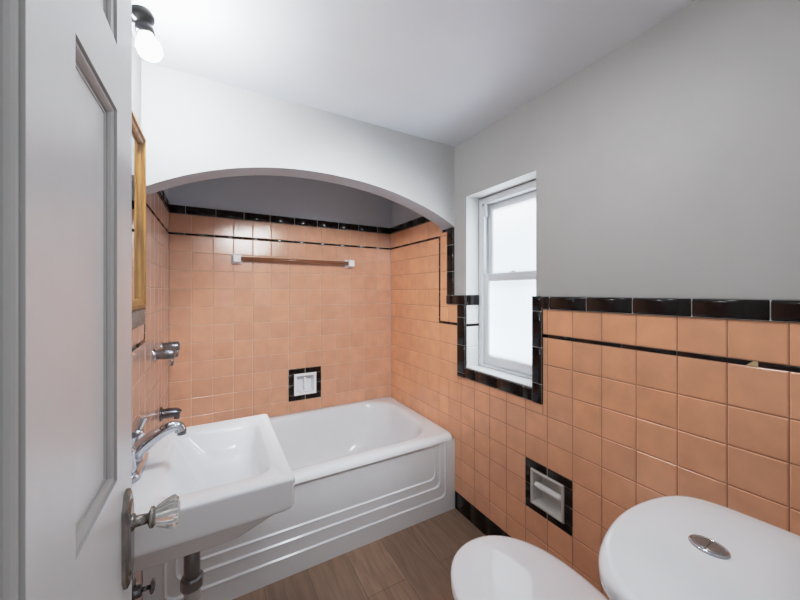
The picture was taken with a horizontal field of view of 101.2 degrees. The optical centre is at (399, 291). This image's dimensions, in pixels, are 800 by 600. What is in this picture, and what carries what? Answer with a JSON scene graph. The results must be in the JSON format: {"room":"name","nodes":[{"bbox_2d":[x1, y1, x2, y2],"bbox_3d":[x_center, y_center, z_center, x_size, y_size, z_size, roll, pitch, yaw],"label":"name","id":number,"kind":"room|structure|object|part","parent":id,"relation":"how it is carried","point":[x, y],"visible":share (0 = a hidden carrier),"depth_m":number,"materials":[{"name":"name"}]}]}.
{"room":"bathroom","nodes":[
{"label":"bathroom","id":0,"kind":"room"},
{"bbox_2d":[132,33,168,599],"bbox_3d":[-0.830,0.201,0.889,0.121,2.072,2.424,0,0,-29],"label":"wall","id":1,"kind":"structure","parent":0,"point":[150,379],"depth_m":1.37,"materials":[{"name":"tile"}]},
{"bbox_2d":[132,110,145,329],"bbox_3d":[-0.700,-0.193,0.818,0.037,0.589,0.512,0,0,-29],"label":"upper cabinet","id":2,"kind":"object","parent":1,"relation":"attached to","point":[138,139],"visible":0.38,"depth_m":0.99,"materials":[{"name":"brown wood"}]},
{"bbox_2d":[132,132,138,298],"bbox_3d":[-0.706,-0.217,0.814,0.022,0.487,0.460,0,0,-29],"label":"mirror glass","id":3,"kind":"object","parent":2,"relation":"on","point":[135,135],"depth_m":0.97,"materials":[{"name":"white"}]},
{"bbox_3d":[-0.700,0.077,0.815,0.035,0.050,0.504,0,0,-29],"label":"rail","id":4,"kind":"part","parent":2,"relation":"part of","materials":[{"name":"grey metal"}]},
{"bbox_2d":[132,573,155,599],"bbox_3d":[-0.628,0.653,0.759,0.103,0.146,0.051,0,0,-29],"label":"shutoff valve","id":5,"kind":"object","parent":1,"relation":"attached to","point":[137,589],"visible":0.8,"depth_m":0.76,"materials":[{"name":"silver metal"}]},
{"bbox_3d":[-0.598,0.700,0.776,0.033,0.026,0.042,0,0,-29],"label":"valve handle","id":6,"kind":"part","parent":5,"relation":"part of","materials":[{"name":"silver metal"}]},
{"bbox_2d":[132,4,162,61],"bbox_3d":[-0.678,-0.702,0.840,0.105,0.146,0.270,0,0,-29],"label":"vanity light","id":7,"kind":"object","parent":1,"relation":"attached to","point":[147,46],"visible":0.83,"depth_m":0.87,"materials":[{"name":"white glass"}]},
{"bbox_2d":[132,4,154,37],"bbox_3d":[-0.689,-0.720,0.875,0.059,0.069,0.060,0,0,-29],"label":"socket","id":8,"kind":"object","parent":7,"relation":"attached to","point":[143,19],"depth_m":0.86,"materials":[{"name":"black"}]},
{"bbox_3d":[-0.678,-0.661,0.888,0.058,0.065,0.058,0,0,-29],"label":"bulb","id":9,"kind":"part","parent":7,"relation":"part of","materials":[{"name":"white glass"}]},
{"bbox_2d":[132,202,168,351],"bbox_3d":[-0.779,-0.076,0.915,0.005,0.532,2.190,0,0,-29],"label":"trim","id":10,"kind":"structure","parent":1,"relation":"attached to","point":[135,347],"depth_m":1.25,"materials":[{"name":"black tile"}]},
{"bbox_2d":[153,348,175,365],"bbox_3d":[-1.017,0.280,1.419,0.076,0.084,0.060,0,0,-29],"label":"shower valve","id":11,"kind":"object","parent":1,"relation":"attached to","point":[165,353],"visible":1,"depth_m":1.41,"materials":[{"name":"silver metal"}]},
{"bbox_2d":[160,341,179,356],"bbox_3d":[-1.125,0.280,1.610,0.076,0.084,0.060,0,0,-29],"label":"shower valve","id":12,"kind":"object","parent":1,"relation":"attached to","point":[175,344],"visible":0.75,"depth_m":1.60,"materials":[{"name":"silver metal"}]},
{"bbox_2d":[159,407,181,421],"bbox_3d":[-1.108,0.585,1.591,0.087,0.068,0.068,0,0,-29],"label":"tub spout","id":13,"kind":"object","parent":1,"relation":"attached to","point":[174,412],"visible":1,"depth_m":1.57,"materials":[{"name":"silver metal"}]},
{"bbox_3d":[-1.106,0.590,1.592,0.081,0.056,0.046,0,0,-29],"label":"spout","id":14,"kind":"part","parent":13,"relation":"part of","materials":[{"name":"silver metal"}]},
{"bbox_2d":[132,414,294,599],"bbox_3d":[-0.536,0.643,0.891,0.393,0.627,0.478,0,0,-29],"label":"sink","id":15,"kind":"object","parent":1,"relation":"attached to","point":[229,477],"visible":0.72,"depth_m":0.80,"materials":[{"name":"white ceramic"}]},
{"bbox_2d":[132,416,185,483],"bbox_3d":[-0.626,0.385,0.835,0.139,0.110,0.160,0,0,-29],"label":"faucet","id":16,"kind":"object","parent":15,"relation":"on","point":[151,466],"depth_m":0.83,"materials":[{"name":"silver metal"}]},
{"bbox_2d":[168,175,390,426],"bbox_3d":[-0.681,0.201,2.296,1.725,2.072,0.121,0,0,-29],"label":"wall","id":17,"kind":"structure","parent":0,"point":[240,330],"depth_m":2.15,"materials":[{"name":"tile"}]},
{"bbox_2d":[169,232,389,249],"bbox_3d":[-0.696,-0.336,2.221,1.425,0.012,0.005,0,0,-29],"label":"trim","id":18,"kind":"structure","parent":17,"relation":"attached to","point":[176,233],"depth_m":2.13,"materials":[{"name":"black tile"}]},
{"bbox_2d":[231,254,354,267],"bbox_3d":[-0.680,-0.203,2.190,0.794,0.060,0.069,0,0,-29],"label":"towel bar","id":19,"kind":"object","parent":17,"relation":"attached to","point":[235,258],"visible":1,"depth_m":2.13,"materials":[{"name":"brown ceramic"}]},
{"bbox_3d":[-0.671,-0.205,2.174,0.698,0.021,0.021,0,0,-29],"label":"rod","id":20,"kind":"part","parent":19,"relation":"part of","materials":[{"name":"brown"}]},
{"bbox_2d":[157,190,429,233],"bbox_3d":[-0.530,-0.475,1.927,1.433,0.050,0.679,0,0,-29],"label":"trim","id":21,"kind":"structure","parent":17,"relation":"attached to","point":[177,209],"depth_m":2.15,"materials":[{"name":"black tile"}]},
{"bbox_2d":[289,366,320,401],"bbox_3d":[-0.656,0.628,2.261,0.219,0.214,0.066,0,0,-29],"label":"soap dish","id":22,"kind":"object","parent":17,"relation":"attached to","point":[304,383],"visible":1,"depth_m":2.25,"materials":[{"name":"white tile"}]},
{"bbox_2d":[141,61,453,229],"bbox_3d":[-0.337,-0.606,1.585,1.433,0.459,0.108,0,0,-29],"label":"wall","id":23,"kind":"structure","parent":0,"point":[194,128],"depth_m":1.41,"materials":[{"name":"paint"}]},
{"bbox_2d":[233,508,485,599],"bbox_3d":[0.164,1.287,0.779,1.745,0.100,3.594,0,0,-29],"label":"floor","id":24,"kind":"structure","parent":0,"point":[414,562],"depth_m":1.46,"materials":[{"name":"brown wood"}]},
{"bbox_2d":[143,396,454,599],"bbox_3d":[-0.499,1.024,1.872,1.421,0.426,0.794,0,0,-29],"label":"bathtub","id":25,"kind":"object","parent":24,"relation":"on","point":[365,472],"visible":0.58,"depth_m":1.63,"materials":[{"name":"ceramic"}]},
{"bbox_2d":[451,496,799,599],"bbox_3d":[0.397,0.828,0.756,0.414,0.816,0.736,0,0,-29],"label":"toilet","id":26,"kind":"object","parent":24,"relation":"on","point":[666,547],"visible":1,"depth_m":0.57,"materials":[{"name":"white ceramic"}]},
{"bbox_3d":[0.356,0.820,0.867,0.376,0.023,0.502,0,0,-29],"label":"seat lid","id":27,"kind":"part","parent":26,"relation":"part of","materials":[{"name":"white plastic"}]},
{"bbox_3d":[0.511,0.447,0.546,0.406,0.044,0.258,0,0,-29],"label":"tank lid","id":28,"kind":"part","parent":26,"relation":"part of","materials":[{"name":"white ceramic"}]},
{"bbox_2d":[132,0,695,146],"bbox_3d":[-0.123,-0.885,1.288,1.745,0.100,2.424,0,0,-29],"label":"ceiling","id":29,"kind":"structure","parent":0,"point":[441,71],"depth_m":1.13,"materials":[{"name":"paint"}]},
{"bbox_2d":[391,0,799,599],"bbox_3d":[0.549,0.201,1.668,0.201,2.072,2.424,0,0,-29],"label":"wall","id":30,"kind":"structure","parent":0,"point":[667,165],"depth_m":1.07,"materials":[{"name":"grey paint"}]},
{"bbox_2d":[455,491,509,536],"bbox_3d":[0.657,1.188,1.276,0.006,0.097,1.405,0,0,-29],"label":"baseboard","id":31,"kind":"structure","parent":30,"relation":"attached to","point":[483,523],"depth_m":1.72,"materials":[{"name":"black tile"}]},
{"bbox_2d":[479,180,535,379],"bbox_3d":[0.585,-0.055,1.668,0.075,0.934,0.448,0,0,-29],"label":"window","id":32,"kind":"structure","parent":30,"relation":"in","point":[525,192],"depth_m":1.80,"materials":[{"name":"grey plastic"}]},
{"bbox_3d":[0.574,0.150,1.663,0.024,0.500,0.392,0,0,-29],"label":"sash","id":33,"kind":"part","parent":32,"relation":"part of","materials":[{"name":"white glass"}]},
{"bbox_3d":[0.599,-0.273,1.677,0.024,0.425,0.392,0,0,-29],"label":"sash","id":34,"kind":"part","parent":32,"relation":"part of","materials":[{"name":"white glass"}]},
{"bbox_2d":[525,457,572,535],"bbox_3d":[0.624,0.837,1.367,0.055,0.213,0.219,0,0,-29],"label":"paper holder","id":35,"kind":"object","parent":30,"relation":"attached to","point":[548,493],"visible":1,"depth_m":1.36,"materials":[{"name":"black tile"}]},
{"bbox_2d":[390,236,799,372],"bbox_3d":[0.504,-0.076,1.639,0.094,0.532,2.190,0,0,-29],"label":"trim","id":36,"kind":"structure","parent":30,"relation":"attached to","point":[662,351],"depth_m":1.01,"materials":[{"name":"black tile"}]},
{"bbox_2d":[442,227,799,403],"bbox_3d":[0.666,0.050,1.343,0.104,0.844,1.515,0,0,-29],"label":"trim","id":37,"kind":"structure","parent":30,"relation":"attached to","point":[775,310],"depth_m":1.19,"materials":[{"name":"black tile"}]},
{"bbox_3d":[0.410,0.201,0.263,1.433,2.072,0.115,0,0,-29],"label":"wall","id":38,"kind":"structure","parent":0,"visible":0},
{"bbox_2d":[0,0,180,599],"bbox_3d":[-0.319,0.230,0.293,0.162,1.990,0.658,0,0,-29],"label":"door","id":39,"kind":"structure","parent":38,"relation":"in","point":[68,519],"depth_m":0.32,"materials":[{"name":"paint"}]},
{"bbox_3d":[-0.467,0.405,0.530,0.055,0.154,0.048,0,0,-29],"label":"plate","id":40,"kind":"part","parent":39,"relation":"part of","materials":[{"name":"silver metal"}]},
{"bbox_3d":[-0.400,0.381,0.566,0.035,0.051,0.051,0,0,-29],"label":"glass knob","id":41,"kind":"part","parent":39,"relation":"part of","materials":[{"name":"white"}]}
]}

